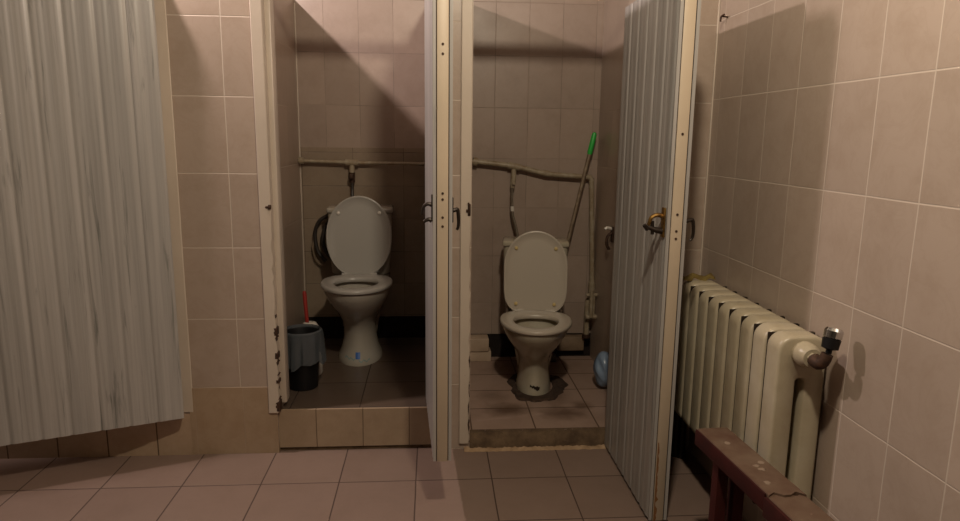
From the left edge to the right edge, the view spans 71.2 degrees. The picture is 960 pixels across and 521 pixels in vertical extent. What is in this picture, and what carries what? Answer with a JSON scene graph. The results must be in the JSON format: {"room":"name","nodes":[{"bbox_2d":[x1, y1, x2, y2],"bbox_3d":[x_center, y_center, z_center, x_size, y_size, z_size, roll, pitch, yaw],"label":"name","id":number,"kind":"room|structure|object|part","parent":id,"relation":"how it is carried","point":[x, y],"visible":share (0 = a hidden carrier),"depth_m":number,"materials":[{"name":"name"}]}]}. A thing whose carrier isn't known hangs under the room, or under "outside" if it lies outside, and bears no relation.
{"room":"public restroom","nodes":[
{"label":"public restroom","id":0,"kind":"room"},
{"bbox_2d":[273,0,304,325],"bbox_3d":[-1.030,-0.291,3.287,0.117,2.070,0.960,0,10,-4],"label":"wall partition","id":1,"kind":"structure","parent":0,"point":[284,27],"depth_m":3.46,"materials":[{"name":"beige tile"}]},
{"bbox_2d":[303,321,322,374],"bbox_3d":[-0.836,0.431,3.307,0.112,0.266,0.112,0,10,-4],"label":"pot","id":2,"kind":"object","parent":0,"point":[306,322],"depth_m":3.30,"materials":[{"name":"beige plastic"}]},
{"bbox_2d":[165,0,473,448],"bbox_3d":[-0.630,-0.200,2.787,1.187,2.080,0.110,0,10,-4],"label":"wall","id":3,"kind":"structure","parent":0,"point":[210,51],"depth_m":2.69,"materials":[{"name":"beige tile"}]},
{"bbox_2d":[0,0,183,445],"bbox_3d":[-1.554,-0.224,2.488,0.720,1.826,0.066,-4,11,-25],"label":"door","id":4,"kind":"structure","parent":3,"relation":"in","point":[89,341],"depth_m":2.50,"materials":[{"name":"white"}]},
{"bbox_2d":[154,0,192,411],"bbox_3d":[-1.226,-0.287,2.681,0.044,1.885,0.023,0,10,-4],"label":"door frame","id":5,"kind":"structure","parent":3,"relation":"attached to","point":[159,5],"depth_m":2.68,"materials":[{"name":"beige paint"}]},
{"bbox_2d":[190,387,279,454],"bbox_3d":[-1.053,0.676,2.912,0.364,0.301,0.102,0,10,-4],"label":"baseboard","id":6,"kind":"structure","parent":3,"relation":"attached to","point":[227,420],"depth_m":2.86,"materials":[{"name":"beige tile"}]},
{"bbox_2d":[249,0,289,412],"bbox_3d":[-0.860,-0.289,2.739,0.067,1.892,0.120,0,10,-4],"label":"door frame","id":7,"kind":"structure","parent":3,"relation":"attached to","point":[261,11],"depth_m":2.72,"materials":[{"name":"beige paint"}]},
{"bbox_2d":[421,0,459,461],"bbox_3d":[-0.167,-0.265,2.519,0.134,1.885,0.619,-1,10,-7],"label":"door","id":8,"kind":"structure","parent":3,"relation":"in","point":[438,205],"depth_m":2.27,"materials":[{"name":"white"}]},
{"bbox_3d":[-0.178,-0.173,2.246,0.043,0.096,0.028,-1,10,-7],"label":"handle","id":9,"kind":"part","parent":8,"relation":"part of","materials":[{"name":"grey metal"}]},
{"bbox_3d":[-0.189,-0.265,2.518,0.011,1.881,0.616,-1,10,-7],"label":"panel","id":10,"kind":"part","parent":8,"relation":"part of","materials":[{"name":"plastic"}]},
{"bbox_3d":[-0.135,-0.266,2.524,0.011,1.881,0.616,-1,10,-7],"label":"panel","id":11,"kind":"part","parent":8,"relation":"part of","materials":[{"name":"plastic"}]},
{"bbox_3d":[-0.081,-0.157,2.265,0.029,0.114,0.022,-1,10,-7],"label":"handle","id":12,"kind":"part","parent":8,"relation":"part of","materials":[{"name":"grey metal"}]},
{"bbox_2d":[459,0,472,443],"bbox_3d":[-0.060,-0.212,2.808,0.048,2.050,0.126,0,10,-4],"label":"door frame","id":13,"kind":"structure","parent":3,"relation":"attached to","point":[467,5],"depth_m":2.75,"materials":[{"name":"beige paint"}]},
{"bbox_3d":[-0.048,-0.211,2.754,0.019,0.057,0.018,0,10,-4],"label":"strike plate","id":14,"kind":"part","parent":13,"relation":"part of","materials":[{"name":"metal"}]},
{"bbox_2d":[282,337,426,408],"bbox_3d":[-0.614,0.640,3.445,0.733,0.190,1.045,0,10,-4],"label":"floor","id":15,"kind":"structure","parent":0,"point":[398,378],"depth_m":3.23,"materials":[{"name":"tile"}]},
{"bbox_2d":[287,324,326,390],"bbox_3d":[-0.827,0.455,3.135,0.213,0.281,0.216,0,10,-4],"label":"waste bin","id":16,"kind":"object","parent":15,"relation":"on","point":[306,342],"visible":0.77,"depth_m":3.08,"materials":[{"name":"black plastic"}]},
{"bbox_2d":[302,291,322,374],"bbox_3d":[-0.835,0.354,3.293,0.112,0.422,0.112,0,10,-4],"label":"toilet brush","id":17,"kind":"object","parent":15,"relation":"on","point":[304,294],"visible":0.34,"depth_m":3.27,"materials":[{"name":"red plastic"}]},
{"bbox_3d":[-0.845,0.340,3.288,0.039,0.393,0.021,-3,11,-18],"label":"handle","id":18,"kind":"part","parent":17,"relation":"part of","materials":[{"name":"red plastic"}]},
{"bbox_2d":[278,406,430,447],"bbox_3d":[-0.523,0.727,2.929,0.695,0.172,0.013,0,10,-4],"label":"step","id":19,"kind":"structure","parent":15,"relation":"attached to","point":[370,426],"depth_m":2.92,"materials":[{"name":"tile"}]},
{"bbox_2d":[280,444,431,450],"bbox_3d":[-0.524,0.818,2.952,0.695,0.020,0.010,0,10,-4],"label":"mortar","id":20,"kind":"object","parent":15,"relation":"attached to","point":[423,445],"depth_m":2.95,"materials":[{"name":"concrete"}]},
{"bbox_2d":[320,196,393,366],"bbox_3d":[-0.637,0.098,3.511,0.360,0.852,0.681,0,10,-6],"label":"toilet","id":21,"kind":"object","parent":15,"relation":"on","point":[359,229],"visible":1,"depth_m":3.55,"materials":[{"name":"white ceramic"}]},
{"bbox_3d":[-0.624,0.118,3.379,0.360,0.022,0.413,0,10,-6],"label":"seat","id":22,"kind":"part","parent":21,"relation":"part of","materials":[{"name":"grey plastic"}]},
{"bbox_2d":[345,355,369,362],"bbox_3d":[-0.636,0.509,3.459,0.132,0.031,0.042,1,10,1],"label":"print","id":23,"kind":"object","parent":21,"relation":"attached to","point":[348,358],"depth_m":3.45,"materials":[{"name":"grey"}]},
{"bbox_3d":[-0.644,-0.110,3.573,0.346,0.465,0.077,0,10,-6],"label":"lid","id":24,"kind":"part","parent":21,"relation":"part of","materials":[{"name":"grey plastic"}]},
{"bbox_3d":[-0.657,-0.284,3.692,0.356,0.032,0.184,0,10,-6],"label":"cistern lid","id":25,"kind":"part","parent":21,"relation":"part of","materials":[{"name":"white ceramic"}]},
{"bbox_2d":[0,447,744,520],"bbox_3d":[-1.263,1.343,0.376,4.931,0.100,7.430,0,10,-4],"label":"floor","id":26,"kind":"structure","parent":0,"point":[378,484],"depth_m":2.62,"materials":[{"name":"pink tile"}]},
{"bbox_2d":[0,412,192,458],"bbox_3d":[-1.704,0.742,2.837,0.946,0.185,0.022,0,10,-4],"label":"step","id":27,"kind":"structure","parent":26,"relation":"on","point":[170,437],"depth_m":2.84,"materials":[{"name":"tile"}]},
{"bbox_2d":[464,444,605,451],"bbox_3d":[0.244,0.829,2.965,0.630,0.011,0.037,0,10,-4],"label":"mortar","id":28,"kind":"object","parent":26,"relation":"on","point":[577,447],"visible":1,"depth_m":2.96,"materials":[{"name":"beige concrete"}]},
{"bbox_2d":[470,427,605,447],"bbox_3d":[0.270,0.795,2.994,0.635,0.068,0.061,0,10,-4],"label":"kerb","id":29,"kind":"object","parent":26,"relation":"on","point":[553,436],"visible":0.97,"depth_m":2.98,"materials":[{"name":"tile"}]},
{"bbox_2d":[671,280,843,511],"bbox_3d":[0.885,0.521,2.350,0.147,0.883,1.040,0,10,-4],"label":"radiator","id":30,"kind":"object","parent":26,"relation":"on","point":[744,368],"visible":0.7,"depth_m":2.07,"materials":[{"name":"beige metal"}]},
{"bbox_2d":[683,273,715,280],"bbox_3d":[0.841,0.063,2.637,0.165,0.028,0.065,0,10,-4],"label":"rag","id":31,"kind":"object","parent":30,"relation":"on","point":[690,277],"visible":0.73,"depth_m":2.63,"materials":[{"name":"yellow fabric"}]},
{"bbox_2d":[695,427,834,520],"bbox_3d":[0.843,0.891,1.452,0.116,0.451,1.503,-1,11,-8],"label":"bench","id":32,"kind":"object","parent":26,"relation":"on","point":[779,499],"visible":1,"depth_m":1.91,"materials":[{"name":"red paint"}]},
{"bbox_3d":[0.729,0.783,2.061,0.036,0.440,0.036,-1,11,-8],"label":"leg","id":33,"kind":"part","parent":32,"relation":"part of","materials":[{"name":"red paint"}]},
{"bbox_3d":[0.785,0.782,2.069,0.034,0.440,0.036,-1,11,-8],"label":"leg","id":34,"kind":"part","parent":32,"relation":"part of","materials":[{"name":"red paint"}]},
{"bbox_2d":[294,0,604,333],"bbox_3d":[-1.504,-0.893,3.681,4.731,3.100,0.103,0,10,-4],"label":"wall","id":35,"kind":"structure","parent":0,"point":[537,64],"depth_m":3.75,"materials":[{"name":"beige tile"}]},
{"bbox_2d":[294,3,305,290],"bbox_3d":[-1.001,-0.525,3.732,0.007,1.730,0.007,0,10,-4],"label":"caulk","id":36,"kind":"structure","parent":35,"relation":"attached to","point":[294,3],"depth_m":3.70,"materials":[{"name":"beige paint"}]},
{"bbox_2d":[312,213,329,265],"bbox_3d":[-0.888,-0.119,3.770,0.122,0.311,0.037,0,10,-4],"label":"hose","id":37,"kind":"object","parent":35,"relation":"attached to","point":[315,242],"visible":0.86,"depth_m":3.77,"materials":[{"name":"grey rubber"}]},
{"bbox_3d":[-0.915,-0.055,3.792,0.072,0.177,0.012,0,10,-4],"label":"cord","id":38,"kind":"part","parent":37,"relation":"part of","materials":[{"name":"rubber"}]},
{"bbox_2d":[298,157,424,196],"bbox_3d":[-0.635,-0.440,3.716,0.733,0.254,0.069,0,10,-4],"label":"pipe","id":39,"kind":"object","parent":35,"relation":"attached to","point":[351,163],"visible":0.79,"depth_m":3.70,"materials":[{"name":"metal"}]},
{"bbox_2d":[309,316,425,337],"bbox_3d":[-0.649,0.390,3.928,0.733,0.128,0.022,0,10,-4],"label":"baseboard","id":40,"kind":"structure","parent":35,"relation":"attached to","point":[388,326],"depth_m":3.92,"materials":[{"name":"black tile"}]},
{"bbox_2d":[473,333,590,356],"bbox_3d":[0.248,0.505,4.014,0.830,0.140,0.022,0,10,-4],"label":"baseboard","id":41,"kind":"structure","parent":35,"relation":"attached to","point":[500,345],"depth_m":4.00,"materials":[{"name":"brown tile"}]},
{"bbox_2d":[472,157,594,292],"bbox_3d":[0.265,-0.178,3.817,0.840,0.807,0.102,0,10,-4],"label":"pipe","id":42,"kind":"object","parent":35,"relation":"attached to","point":[514,167],"visible":0.9,"depth_m":3.79,"materials":[{"name":"beige metal"}]},
{"bbox_2d":[556,334,583,350],"bbox_3d":[0.535,0.488,4.000,0.160,0.085,0.065,0,10,-4],"label":"ledge","id":43,"kind":"object","parent":35,"relation":"attached to","point":[570,342],"visible":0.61,"depth_m":3.97,"materials":[{"name":"beige tile"}]},
{"bbox_2d":[470,356,606,429],"bbox_3d":[0.284,0.699,3.526,0.830,0.065,1.035,0,10,-4],"label":"floor","id":44,"kind":"structure","parent":0,"point":[582,404],"depth_m":3.34,"materials":[{"name":"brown tile"}]},
{"bbox_2d":[470,334,490,361],"bbox_3d":[-0.050,0.515,3.942,0.225,0.140,0.105,0,10,-4],"label":"ledge","id":45,"kind":"object","parent":44,"relation":"on","point":[480,350],"visible":0.53,"depth_m":3.90,"materials":[{"name":"beige tile"}]},
{"bbox_2d":[500,231,571,395],"bbox_3d":[0.285,0.267,3.460,0.360,0.810,0.681,1,10,3],"label":"toilet","id":46,"kind":"object","parent":44,"relation":"on","point":[534,322],"visible":1,"depth_m":3.52,"materials":[{"name":"ceramic"}]},
{"bbox_3d":[0.278,0.307,3.331,0.360,0.022,0.413,1,10,3],"label":"seat","id":47,"kind":"part","parent":46,"relation":"part of","materials":[{"name":"beige plastic"}]},
{"bbox_3d":[0.293,0.078,3.530,0.334,0.464,0.085,1,10,3],"label":"lid","id":48,"kind":"part","parent":46,"relation":"part of","materials":[{"name":"beige plastic"}]},
{"bbox_3d":[0.302,-0.101,3.645,0.356,0.032,0.184,1,10,3],"label":"cistern lid","id":49,"kind":"part","parent":46,"relation":"part of","materials":[{"name":"ceramic"}]},
{"bbox_2d":[507,373,567,401],"bbox_3d":[0.305,0.655,3.543,0.329,0.016,0.457,1,10,3],"label":"ring","id":50,"kind":"object","parent":44,"relation":"on","point":[558,384],"visible":0.7,"depth_m":3.44,"materials":[{"name":"brown concrete"}]},
{"bbox_2d":[550,132,596,361],"bbox_3d":[0.451,-0.062,3.831,0.389,1.324,0.060,0,10,-4],"label":"mop","id":51,"kind":"object","parent":44,"relation":"on","point":[593,136],"visible":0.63,"depth_m":3.78,"materials":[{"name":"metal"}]},
{"bbox_3d":[0.483,-0.024,3.846,0.279,1.192,0.023,-1,10,-8],"label":"handle","id":52,"kind":"part","parent":51,"relation":"part of","materials":[{"name":"wood"}]},
{"bbox_2d":[593,351,608,386],"bbox_3d":[0.645,0.566,3.496,0.105,0.187,0.139,0,10,-4],"label":"plastic bag","id":53,"kind":"object","parent":44,"relation":"on","point":[600,366],"visible":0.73,"depth_m":3.45,"materials":[{"name":"blue plastic"}]},
{"bbox_2d":[590,0,628,360],"bbox_3d":[0.799,-0.303,3.386,0.181,2.100,1.020,0,10,-4],"label":"wall","id":54,"kind":"structure","parent":0,"point":[614,10],"depth_m":3.65,"materials":[{"name":"beige tile"}]},
{"bbox_2d":[582,290,597,338],"bbox_3d":[0.639,0.311,3.899,0.071,0.297,0.090,0,10,-4],"label":"drain pipe","id":55,"kind":"object","parent":54,"relation":"attached to","point":[589,308],"visible":1,"depth_m":3.87,"materials":[{"name":"metal"}]},
{"bbox_2d":[604,226,613,249],"bbox_3d":[0.674,-0.116,3.524,0.050,0.128,0.040,0,10,-4],"label":"wall bracket","id":56,"kind":"object","parent":54,"relation":"attached to","point":[611,234],"visible":1,"depth_m":3.52,"materials":[{"name":"metal"}]},
{"bbox_3d":[0.695,-0.136,3.522,0.008,0.080,0.040,0,10,-4],"label":"plate","id":57,"kind":"part","parent":56,"relation":"part of","materials":[{"name":"metal"}]},
{"bbox_2d":[629,0,718,449],"bbox_3d":[0.764,-0.191,2.828,0.331,2.080,0.110,0,10,-4],"label":"wall","id":58,"kind":"structure","parent":0,"point":[709,8],"depth_m":2.72,"materials":[{"name":"beige tile"}]},
{"bbox_2d":[604,0,700,520],"bbox_3d":[0.609,-0.038,2.531,0.180,1.858,0.622,0,10,-4],"label":"door","id":59,"kind":"structure","parent":58,"relation":"in","point":[660,48],"depth_m":2.38,"materials":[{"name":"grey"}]},
{"bbox_3d":[0.586,-0.127,2.234,0.058,0.100,0.030,0,10,-4],"label":"handle","id":60,"kind":"part","parent":59,"relation":"part of","materials":[{"name":"gold metal"}]},
{"bbox_3d":[0.649,-0.038,2.536,0.011,1.854,0.619,0,10,-4],"label":"panel","id":61,"kind":"part","parent":59,"relation":"part of","materials":[{"name":"plastic"}]},
{"bbox_3d":[0.700,-0.119,2.239,0.044,0.114,0.022,0,10,-4],"label":"handle","id":62,"kind":"part","parent":59,"relation":"part of","materials":[{"name":"grey metal"}]},
{"bbox_2d":[688,0,959,520],"bbox_3d":[1.165,-0.234,0.260,0.100,3.100,7.430,0,10,-4],"label":"wall","id":63,"kind":"structure","parent":0,"point":[833,196],"depth_m":1.79,"materials":[{"name":"beige tile"}]},
{"bbox_2d":[687,0,720,445],"bbox_3d":[0.931,-0.191,2.780,0.006,2.060,0.008,0,10,-4],"label":"caulk","id":64,"kind":"structure","parent":63,"relation":"attached to","point":[719,0],"depth_m":2.73,"materials":[{"name":"beige paint"}]}
]}

